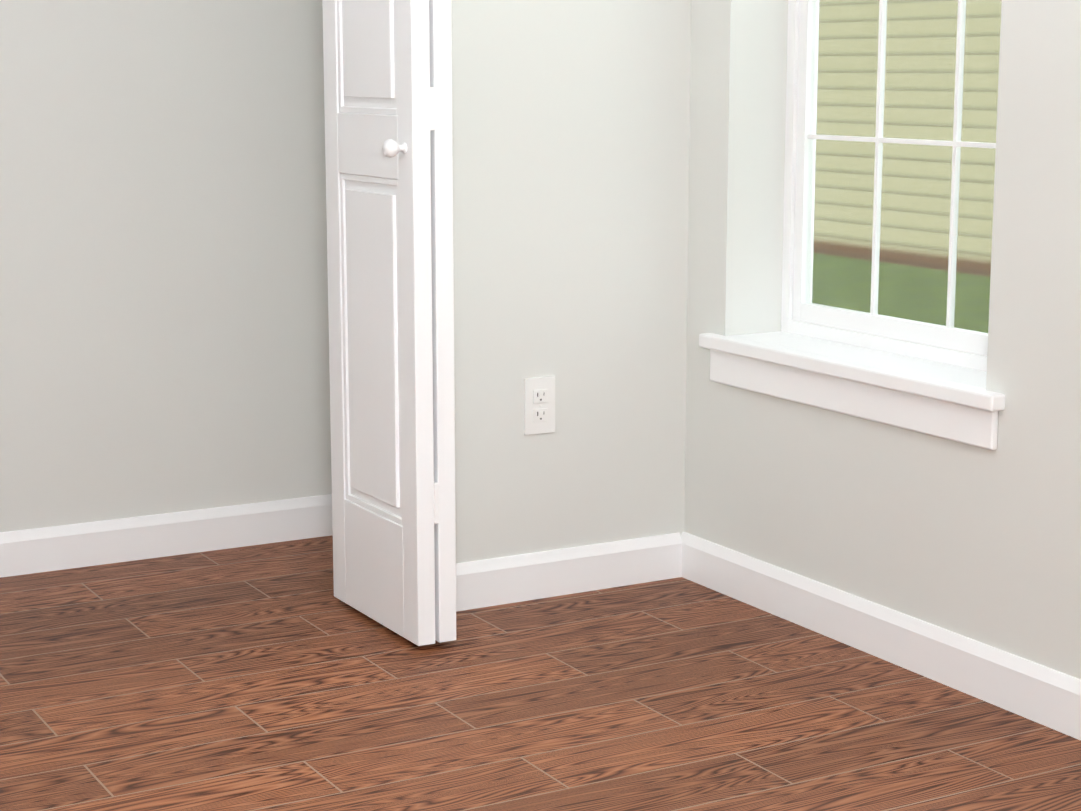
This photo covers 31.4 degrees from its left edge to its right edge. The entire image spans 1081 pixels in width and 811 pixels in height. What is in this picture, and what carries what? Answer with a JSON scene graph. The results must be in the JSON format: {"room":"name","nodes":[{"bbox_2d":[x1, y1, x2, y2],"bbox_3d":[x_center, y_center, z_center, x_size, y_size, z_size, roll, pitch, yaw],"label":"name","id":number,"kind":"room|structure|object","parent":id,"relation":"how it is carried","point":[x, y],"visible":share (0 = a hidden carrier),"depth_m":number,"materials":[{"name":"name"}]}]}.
{"room":"empty bedroom","nodes":[
{"label":"empty bedroom","id":0,"kind":"room"},
{"bbox_2d":[0,0,331,531],"bbox_3d":[-1.152,-0.790,3.643,2.180,2.440,0.710,-6,11,-29],"label":"wall","id":1,"kind":"structure","parent":0,"point":[164,334],"depth_m":4.19,"materials":[{"name":"paint"}]},
{"bbox_2d":[0,494,332,577],"bbox_3d":[-1.267,0.330,4.045,1.950,0.095,0.014,-6,11,-29],"label":"baseboard","id":2,"kind":"structure","parent":1,"relation":"attached to","point":[45,549],"depth_m":4.28,"materials":[{"name":"white wood"}]},
{"bbox_2d":[0,535,1080,810],"bbox_3d":[-0.208,0.732,2.206,3.222,0.060,4.560,-6,11,-29],"label":"floor","id":3,"kind":"structure","parent":0,"point":[270,677],"depth_m":3.26,"materials":[{"name":"brown wood"}]},
{"bbox_2d":[451,0,690,562],"bbox_3d":[-0.987,-0.724,3.268,2.907,2.440,0.115,-6,11,-29],"label":"wall","id":4,"kind":"structure","parent":0,"point":[570,126],"depth_m":3.88,"materials":[{"name":"paint"}]},
{"bbox_2d":[322,0,455,645],"bbox_3d":[-0.307,-0.566,3.585,0.122,2.019,0.396,-6,11,-29],"label":"bifold door","id":5,"kind":"structure","parent":4,"relation":"in","point":[388,129],"depth_m":3.58,"materials":[{"name":"white wood"}]},
{"bbox_2d":[524,376,554,434],"bbox_3d":[-0.001,0.000,3.887,0.070,0.115,0.008,-6,11,-29],"label":"electrical outlet","id":6,"kind":"object","parent":4,"relation":"attached to","point":[539,405],"visible":1,"depth_m":3.88,"materials":[{"name":"white plastic"}]},
{"bbox_2d":[456,532,679,611],"bbox_3d":[0.044,0.343,3.970,0.558,0.095,0.014,-6,11,-29],"label":"baseboard","id":7,"kind":"structure","parent":4,"relation":"attached to","point":[565,571],"depth_m":3.97,"materials":[{"name":"white wood"}]},
{"bbox_2d":[684,0,1080,678],"bbox_3d":[1.283,-0.574,2.417,0.200,2.440,3.850,-6,11,-29],"label":"wall","id":8,"kind":"structure","parent":0,"point":[976,542],"depth_m":3.45,"materials":[{"name":"paint"}]},
{"bbox_2d":[699,0,1004,449],"bbox_3d":[0.638,-0.785,3.508,0.232,1.603,0.870,-6,11,-29],"label":"window","id":9,"kind":"structure","parent":8,"relation":"in","point":[804,314],"depth_m":3.68,"materials":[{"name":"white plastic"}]},
{"bbox_2d":[680,532,1080,739],"bbox_3d":[1.189,0.590,2.567,0.014,0.095,3.620,-6,11,-29],"label":"baseboard","id":10,"kind":"structure","parent":8,"relation":"attached to","point":[1016,684],"depth_m":3.51,"materials":[{"name":"white wood"}]},
{"label":"outside","id":11,"kind":"structure","parent":0,"visible":0},
{"bbox_2d":[812,253,989,332],"bbox_3d":[2.821,0.224,6.315,6.015,0.001,24.000,-6,11,-29],"label":"lawn","id":12,"kind":"structure","parent":11,"point":[858,283],"depth_m":11.45,"materials":[{"name":"green plant"}]},
{"bbox_2d":[814,0,1001,276],"bbox_3d":[5.441,-4.582,6.971,0.001,9.240,24.000,-6,11,-29],"label":"house siding","id":13,"kind":"structure","parent":11,"point":[942,149],"depth_m":12.84,"materials":[{"name":"beige plastic"}]}
]}

